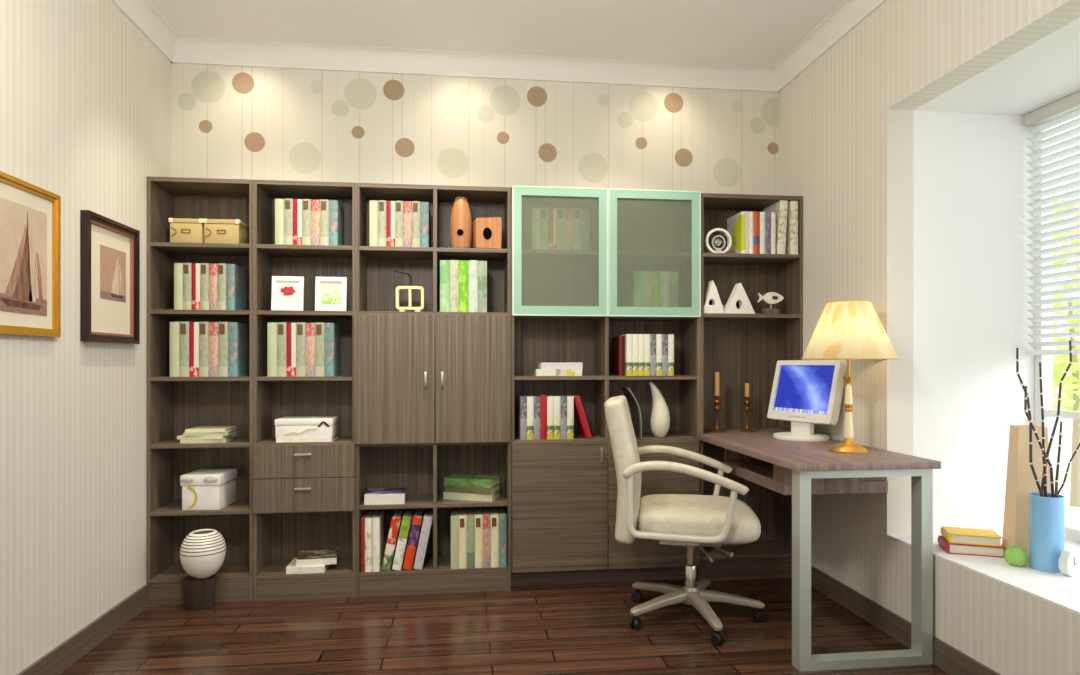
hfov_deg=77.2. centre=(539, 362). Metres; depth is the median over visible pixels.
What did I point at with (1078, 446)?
twig
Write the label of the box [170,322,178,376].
book
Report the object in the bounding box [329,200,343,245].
book
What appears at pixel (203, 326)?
book
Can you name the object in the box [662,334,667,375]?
book
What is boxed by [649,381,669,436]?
vase
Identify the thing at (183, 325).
book
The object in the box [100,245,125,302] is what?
print
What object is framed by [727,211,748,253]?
book
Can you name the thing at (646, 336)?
book
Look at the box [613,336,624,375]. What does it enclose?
book
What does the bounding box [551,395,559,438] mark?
book
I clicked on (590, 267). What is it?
bookcase
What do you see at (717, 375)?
candle
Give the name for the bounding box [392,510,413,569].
book
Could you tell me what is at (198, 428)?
book
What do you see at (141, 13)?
trim
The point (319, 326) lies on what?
book
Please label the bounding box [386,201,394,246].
book
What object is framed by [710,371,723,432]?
candlestick
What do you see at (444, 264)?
book
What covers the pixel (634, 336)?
book
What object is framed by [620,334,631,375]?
book
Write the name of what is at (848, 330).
table lamp
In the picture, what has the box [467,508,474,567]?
book
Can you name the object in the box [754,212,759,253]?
book
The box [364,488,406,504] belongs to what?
book
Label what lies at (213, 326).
book
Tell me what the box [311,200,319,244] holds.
book
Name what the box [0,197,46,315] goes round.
print
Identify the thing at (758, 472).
shelf
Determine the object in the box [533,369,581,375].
book
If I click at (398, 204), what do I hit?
book
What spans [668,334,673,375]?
book
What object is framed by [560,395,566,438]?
book
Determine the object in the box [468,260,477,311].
book
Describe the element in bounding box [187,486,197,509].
print
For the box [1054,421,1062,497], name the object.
twig
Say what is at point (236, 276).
book
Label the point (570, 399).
book
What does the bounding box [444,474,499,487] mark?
book
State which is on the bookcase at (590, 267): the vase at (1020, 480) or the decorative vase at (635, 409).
the decorative vase at (635, 409)
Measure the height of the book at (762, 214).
0.222 m
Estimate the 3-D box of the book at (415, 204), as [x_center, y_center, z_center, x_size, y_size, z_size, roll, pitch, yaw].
[-0.625,-0.688,3.448,0.040,0.228,0.191,0,0,-7]
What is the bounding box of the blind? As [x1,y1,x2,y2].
[1025,91,1079,354]
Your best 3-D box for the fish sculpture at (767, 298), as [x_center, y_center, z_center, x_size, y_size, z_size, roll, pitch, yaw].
[1.232,-0.319,3.620,0.140,0.120,0.044,0,0,-7]
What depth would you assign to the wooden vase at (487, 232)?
3.40 m
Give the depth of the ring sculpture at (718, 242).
3.58 m
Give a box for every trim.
[111,0,178,62]
[173,36,777,91]
[773,0,886,91]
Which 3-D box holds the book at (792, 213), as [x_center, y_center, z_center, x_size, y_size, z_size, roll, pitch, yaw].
[1.337,-0.717,3.688,0.042,0.285,0.210,0,0,-7]
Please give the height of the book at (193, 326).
0.262 m
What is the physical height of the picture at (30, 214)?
0.518 m
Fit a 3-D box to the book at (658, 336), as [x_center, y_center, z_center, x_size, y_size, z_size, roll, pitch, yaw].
[0.610,-0.042,3.573,0.030,0.215,0.150,0,0,-7]
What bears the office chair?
on the floor
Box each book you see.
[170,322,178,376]
[174,263,182,309]
[177,432,236,438]
[179,321,188,376]
[180,436,234,442]
[183,263,191,309]
[183,429,235,435]
[185,426,236,432]
[189,322,198,376]
[192,263,199,309]
[199,322,208,376]
[200,263,208,309]
[209,264,217,309]
[209,322,217,376]
[218,263,225,309]
[218,322,227,376]
[226,264,246,309]
[228,322,248,376]
[267,322,276,376]
[275,199,283,243]
[276,433,338,442]
[277,322,287,376]
[284,198,292,244]
[286,558,329,573]
[287,323,295,376]
[293,199,301,244]
[296,322,305,376]
[296,549,337,566]
[302,199,310,244]
[306,323,314,376]
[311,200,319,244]
[315,322,324,376]
[320,199,328,244]
[325,323,340,375]
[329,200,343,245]
[360,510,369,571]
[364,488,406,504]
[365,511,375,571]
[369,200,377,245]
[372,510,383,571]
[378,200,385,245]
[381,509,403,570]
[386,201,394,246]
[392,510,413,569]
[395,201,402,246]
[403,201,411,246]
[403,510,423,569]
[412,201,419,246]
[414,510,432,569]
[420,202,429,246]
[440,260,448,311]
[443,491,499,501]
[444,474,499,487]
[445,483,499,494]
[449,260,458,311]
[451,508,458,568]
[459,260,467,311]
[459,509,466,568]
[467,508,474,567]
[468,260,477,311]
[474,507,482,567]
[478,261,486,311]
[482,508,490,567]
[489,507,498,567]
[497,508,505,566]
[518,395,526,439]
[527,395,533,439]
[531,395,539,439]
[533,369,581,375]
[537,362,582,368]
[537,394,546,439]
[547,395,553,439]
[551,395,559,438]
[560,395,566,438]
[564,395,573,438]
[574,394,591,438]
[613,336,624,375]
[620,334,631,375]
[632,334,637,375]
[638,334,643,375]
[644,334,649,375]
[650,334,655,375]
[656,334,661,375]
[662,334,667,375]
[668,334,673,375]
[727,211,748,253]
[749,211,753,253]
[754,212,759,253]
[760,212,764,253]
[763,200,787,253]
[765,212,770,253]
[771,212,775,253]
[785,201,797,254]
[938,535,1004,557]
[940,526,1002,546]
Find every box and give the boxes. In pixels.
[169,218,203,242]
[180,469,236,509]
[203,219,248,243]
[275,416,338,437]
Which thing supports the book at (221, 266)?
on the bookcase at (175, 405)
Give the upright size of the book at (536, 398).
0.218 m
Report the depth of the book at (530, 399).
3.42 m
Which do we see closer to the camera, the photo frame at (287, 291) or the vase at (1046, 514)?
the vase at (1046, 514)
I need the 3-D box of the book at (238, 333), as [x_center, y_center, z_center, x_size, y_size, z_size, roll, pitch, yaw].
[-1.490,-0.065,3.348,0.043,0.262,0.190,0,0,-7]
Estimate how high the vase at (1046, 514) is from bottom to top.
0.262 m
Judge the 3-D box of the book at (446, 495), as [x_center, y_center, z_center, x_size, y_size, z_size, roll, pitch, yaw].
[-0.353,0.682,3.516,0.262,0.036,0.145,0,0,13]
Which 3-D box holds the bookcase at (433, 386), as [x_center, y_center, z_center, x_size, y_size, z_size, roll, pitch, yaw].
[-0.538,0.131,3.475,0.764,2.030,0.326,0,0,-7]
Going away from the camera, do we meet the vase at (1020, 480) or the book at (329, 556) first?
the vase at (1020, 480)
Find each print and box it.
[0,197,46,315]
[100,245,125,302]
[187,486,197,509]
[279,284,296,303]
[322,284,339,303]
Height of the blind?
1.044 m
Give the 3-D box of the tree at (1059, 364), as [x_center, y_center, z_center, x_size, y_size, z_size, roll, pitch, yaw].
[5.793,-0.219,7.329,2.588,3.536,2.603,0,0,-7]
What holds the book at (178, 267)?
on the bookcase at (175, 405)
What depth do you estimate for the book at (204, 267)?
3.24 m
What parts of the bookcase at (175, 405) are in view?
panel, panel, shelf, shelf, shelf, shelf, shelf, panel, panel, panel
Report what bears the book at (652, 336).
on the bookcase at (590, 267)
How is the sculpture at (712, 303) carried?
on the bookcase at (743, 348)
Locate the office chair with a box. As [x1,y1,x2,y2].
[604,395,765,645]
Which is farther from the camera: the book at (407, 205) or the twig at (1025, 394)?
the book at (407, 205)
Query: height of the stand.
0.144 m
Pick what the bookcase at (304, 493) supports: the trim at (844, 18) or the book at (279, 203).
the book at (279, 203)
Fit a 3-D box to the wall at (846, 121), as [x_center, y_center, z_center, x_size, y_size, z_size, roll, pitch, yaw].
[1.704,-0.254,1.447,0.120,2.800,4.880,0,0,-7]
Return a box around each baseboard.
[17,585,147,674]
[811,565,1000,674]
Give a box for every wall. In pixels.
[0,0,170,674]
[171,63,778,561]
[779,0,1079,674]
[913,17,1079,532]
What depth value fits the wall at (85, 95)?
2.62 m
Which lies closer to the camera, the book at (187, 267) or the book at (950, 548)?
the book at (950, 548)
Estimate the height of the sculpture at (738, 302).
0.163 m
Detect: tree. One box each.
[1053,181,1079,506]
[1061,340,1079,410]
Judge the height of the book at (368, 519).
0.262 m
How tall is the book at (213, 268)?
0.222 m
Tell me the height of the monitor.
0.384 m
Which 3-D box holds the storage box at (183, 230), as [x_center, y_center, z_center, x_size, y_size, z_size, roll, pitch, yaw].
[-1.700,-0.633,3.311,0.155,0.117,0.169,0,0,-7]
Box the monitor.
[767,360,845,440]
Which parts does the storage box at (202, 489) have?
lid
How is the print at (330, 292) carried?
attached to the photo frame at (330, 292)
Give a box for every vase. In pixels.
[179,529,226,578]
[450,197,471,247]
[473,217,501,248]
[620,386,641,438]
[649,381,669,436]
[1002,425,1050,562]
[1029,492,1064,572]
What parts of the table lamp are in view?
shade trim, stem, stem, rod, lamp shade, shade trim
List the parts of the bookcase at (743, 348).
panel, panel, panel, panel, shelf, shelf, panel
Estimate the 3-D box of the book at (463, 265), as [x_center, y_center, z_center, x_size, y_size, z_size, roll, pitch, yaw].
[-0.393,-0.383,3.476,0.046,0.258,0.190,0,0,-7]
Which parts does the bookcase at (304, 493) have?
panel, handle, handle, drawer, drawer, panel, shelf, shelf, shelf, shelf, shelf, panel, panel, panel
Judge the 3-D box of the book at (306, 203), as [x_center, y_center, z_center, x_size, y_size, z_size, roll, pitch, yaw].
[-1.149,-0.686,3.387,0.041,0.224,0.191,0,0,-7]
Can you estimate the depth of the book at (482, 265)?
3.39 m
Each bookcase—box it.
[147,176,252,604]
[253,180,355,600]
[355,183,510,596]
[511,185,700,585]
[697,193,802,580]
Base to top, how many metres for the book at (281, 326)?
0.264 m
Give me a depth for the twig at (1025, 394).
2.37 m
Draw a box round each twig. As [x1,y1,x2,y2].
[1016,348,1043,496]
[1024,386,1054,497]
[1039,362,1046,496]
[1041,340,1072,491]
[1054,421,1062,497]
[1058,443,1079,494]
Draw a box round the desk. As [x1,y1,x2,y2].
[699,428,940,671]
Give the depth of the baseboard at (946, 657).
2.84 m
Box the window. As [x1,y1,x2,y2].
[887,108,1079,614]
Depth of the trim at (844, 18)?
3.33 m
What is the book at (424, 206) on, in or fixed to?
on the bookcase at (433, 386)
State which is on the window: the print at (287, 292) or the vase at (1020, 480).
the vase at (1020, 480)
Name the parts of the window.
sill, votive glass, frame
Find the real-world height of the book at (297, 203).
0.222 m
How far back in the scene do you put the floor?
2.82 m
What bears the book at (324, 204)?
on the bookcase at (304, 493)
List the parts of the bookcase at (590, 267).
panel, glass door, door, glass pane, panel, handle, shelf, shelf, shelf, door, glass door, glass pane, panel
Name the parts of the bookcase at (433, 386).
panel, door, handle, panel, shelf, shelf, shelf, shelf, panel, handle, door, panel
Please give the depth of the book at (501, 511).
3.41 m
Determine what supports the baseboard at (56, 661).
attached to the wall at (85, 95)
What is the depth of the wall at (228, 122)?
3.66 m
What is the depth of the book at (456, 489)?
3.45 m
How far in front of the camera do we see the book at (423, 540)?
3.36 m
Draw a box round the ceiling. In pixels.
[149,0,843,67]
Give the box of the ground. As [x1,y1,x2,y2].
[1053,430,1079,526]
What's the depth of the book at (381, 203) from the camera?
3.34 m
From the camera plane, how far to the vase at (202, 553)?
3.11 m
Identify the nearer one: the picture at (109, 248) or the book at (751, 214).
the picture at (109, 248)
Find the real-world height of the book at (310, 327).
0.262 m
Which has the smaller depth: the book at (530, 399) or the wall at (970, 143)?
the wall at (970, 143)
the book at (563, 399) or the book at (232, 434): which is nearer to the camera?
the book at (232, 434)
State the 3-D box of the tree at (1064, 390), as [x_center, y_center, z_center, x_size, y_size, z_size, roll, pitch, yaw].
[7.910,0.437,8.999,1.778,2.227,1.840,0,0,-7]
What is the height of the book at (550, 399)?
0.218 m
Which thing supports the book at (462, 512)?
on the bookcase at (433, 386)
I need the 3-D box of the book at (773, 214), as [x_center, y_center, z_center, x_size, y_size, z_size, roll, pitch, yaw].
[1.222,-0.685,3.669,0.025,0.222,0.200,0,0,-7]
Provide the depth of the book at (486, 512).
3.40 m
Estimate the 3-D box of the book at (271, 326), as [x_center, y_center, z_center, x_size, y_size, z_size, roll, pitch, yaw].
[-1.308,-0.065,3.369,0.044,0.262,0.190,0,0,-7]
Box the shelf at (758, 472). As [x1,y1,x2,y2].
[724,461,887,494]
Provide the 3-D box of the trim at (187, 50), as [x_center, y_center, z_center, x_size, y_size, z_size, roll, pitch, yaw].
[-0.264,-1.599,3.641,3.281,0.110,0.065,0,0,-7]
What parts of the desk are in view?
panel, panel, loop leg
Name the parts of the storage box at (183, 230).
lid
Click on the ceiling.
(753, 33)
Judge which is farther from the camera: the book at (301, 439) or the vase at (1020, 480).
the book at (301, 439)
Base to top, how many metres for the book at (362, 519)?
0.262 m
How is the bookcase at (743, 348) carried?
on the floor
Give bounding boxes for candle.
[715,372,719,395]
[745,383,749,396]
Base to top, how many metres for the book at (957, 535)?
0.036 m
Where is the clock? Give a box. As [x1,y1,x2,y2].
[1058,550,1079,576]
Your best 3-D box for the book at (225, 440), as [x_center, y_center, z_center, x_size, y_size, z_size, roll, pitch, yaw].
[-1.639,0.377,3.346,0.205,0.018,0.170,0,0,-10]
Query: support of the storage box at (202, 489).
on the bookcase at (175, 405)
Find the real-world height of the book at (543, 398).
0.224 m
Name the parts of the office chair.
backrest, leg, leg, armrest, seat plate, seat, leg, leg, height lever, armrest, tilt lever, leg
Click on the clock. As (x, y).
(1069, 562)
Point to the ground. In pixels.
(1072, 513)
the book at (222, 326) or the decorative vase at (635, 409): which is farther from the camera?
the decorative vase at (635, 409)
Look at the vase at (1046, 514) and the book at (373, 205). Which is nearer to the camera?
the vase at (1046, 514)
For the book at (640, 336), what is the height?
0.215 m
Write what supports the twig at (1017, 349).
in the vase at (1046, 514)
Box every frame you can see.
[271,276,303,310]
[315,277,346,310]
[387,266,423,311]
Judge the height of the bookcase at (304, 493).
2.030 m
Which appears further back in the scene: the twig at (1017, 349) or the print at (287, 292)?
the print at (287, 292)
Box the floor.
[60,578,949,674]
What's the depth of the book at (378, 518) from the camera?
3.34 m
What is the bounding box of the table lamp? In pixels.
[801,300,898,453]
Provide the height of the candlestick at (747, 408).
0.268 m
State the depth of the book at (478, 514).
3.39 m
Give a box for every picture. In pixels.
[0,171,60,336]
[80,210,139,343]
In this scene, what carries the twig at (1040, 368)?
in the vase at (1046, 514)
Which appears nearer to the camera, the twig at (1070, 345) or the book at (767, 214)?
the twig at (1070, 345)
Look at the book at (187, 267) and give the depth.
3.23 m
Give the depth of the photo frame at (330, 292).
3.34 m
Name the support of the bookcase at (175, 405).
on the floor
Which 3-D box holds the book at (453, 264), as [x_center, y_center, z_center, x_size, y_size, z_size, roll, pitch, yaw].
[-0.439,-0.384,3.470,0.046,0.260,0.190,0,0,-7]
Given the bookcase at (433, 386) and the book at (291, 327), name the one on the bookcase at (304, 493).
the book at (291, 327)
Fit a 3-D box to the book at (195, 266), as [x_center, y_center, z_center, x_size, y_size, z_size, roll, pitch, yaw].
[-1.658,-0.365,3.328,0.038,0.222,0.190,0,0,-7]
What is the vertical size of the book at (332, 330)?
0.262 m
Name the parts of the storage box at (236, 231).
lid, lid corner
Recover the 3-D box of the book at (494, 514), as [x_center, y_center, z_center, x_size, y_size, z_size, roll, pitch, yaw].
[-0.238,0.895,3.493,0.039,0.264,0.191,0,0,-7]
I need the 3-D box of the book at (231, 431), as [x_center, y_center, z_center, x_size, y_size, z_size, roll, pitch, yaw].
[-1.628,0.343,3.347,0.200,0.016,0.170,0,0,-12]
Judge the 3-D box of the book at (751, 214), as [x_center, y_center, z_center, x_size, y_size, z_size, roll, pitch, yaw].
[1.102,-0.685,3.655,0.023,0.222,0.200,0,0,-7]
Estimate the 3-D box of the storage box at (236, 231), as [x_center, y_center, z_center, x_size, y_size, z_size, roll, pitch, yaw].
[-1.539,-0.633,3.329,0.167,0.117,0.169,0,0,-7]
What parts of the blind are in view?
rail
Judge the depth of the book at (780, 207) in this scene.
3.58 m
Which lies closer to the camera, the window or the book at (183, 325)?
the window
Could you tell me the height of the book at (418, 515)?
0.265 m
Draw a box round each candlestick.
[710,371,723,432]
[740,382,753,431]
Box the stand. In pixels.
[182,575,216,609]
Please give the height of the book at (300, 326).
0.264 m
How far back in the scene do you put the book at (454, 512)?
3.38 m
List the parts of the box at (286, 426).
lid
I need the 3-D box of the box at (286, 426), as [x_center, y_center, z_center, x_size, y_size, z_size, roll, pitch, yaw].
[-1.162,0.318,3.390,0.274,0.090,0.189,0,0,-7]
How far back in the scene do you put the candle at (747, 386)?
3.64 m
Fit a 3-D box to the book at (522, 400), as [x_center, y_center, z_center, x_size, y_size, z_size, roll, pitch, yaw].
[-0.091,0.279,3.491,0.033,0.218,0.150,0,0,-7]
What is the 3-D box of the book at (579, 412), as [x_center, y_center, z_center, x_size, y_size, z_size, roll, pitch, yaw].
[0.212,0.277,3.526,0.094,0.221,0.150,0,0,-7]
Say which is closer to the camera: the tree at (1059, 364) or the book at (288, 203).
the book at (288, 203)
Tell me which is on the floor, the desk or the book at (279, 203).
the desk
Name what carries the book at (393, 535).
on the bookcase at (433, 386)
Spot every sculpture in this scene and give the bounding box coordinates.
[703,280,724,312]
[704,228,731,252]
[724,283,754,313]
[757,292,783,313]
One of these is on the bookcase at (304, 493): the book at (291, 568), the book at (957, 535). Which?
the book at (291, 568)
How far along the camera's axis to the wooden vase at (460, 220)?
3.40 m
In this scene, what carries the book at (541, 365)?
on the book at (537, 372)
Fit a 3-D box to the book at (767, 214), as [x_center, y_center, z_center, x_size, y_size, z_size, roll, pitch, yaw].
[1.194,-0.685,3.666,0.031,0.222,0.200,0,0,-7]

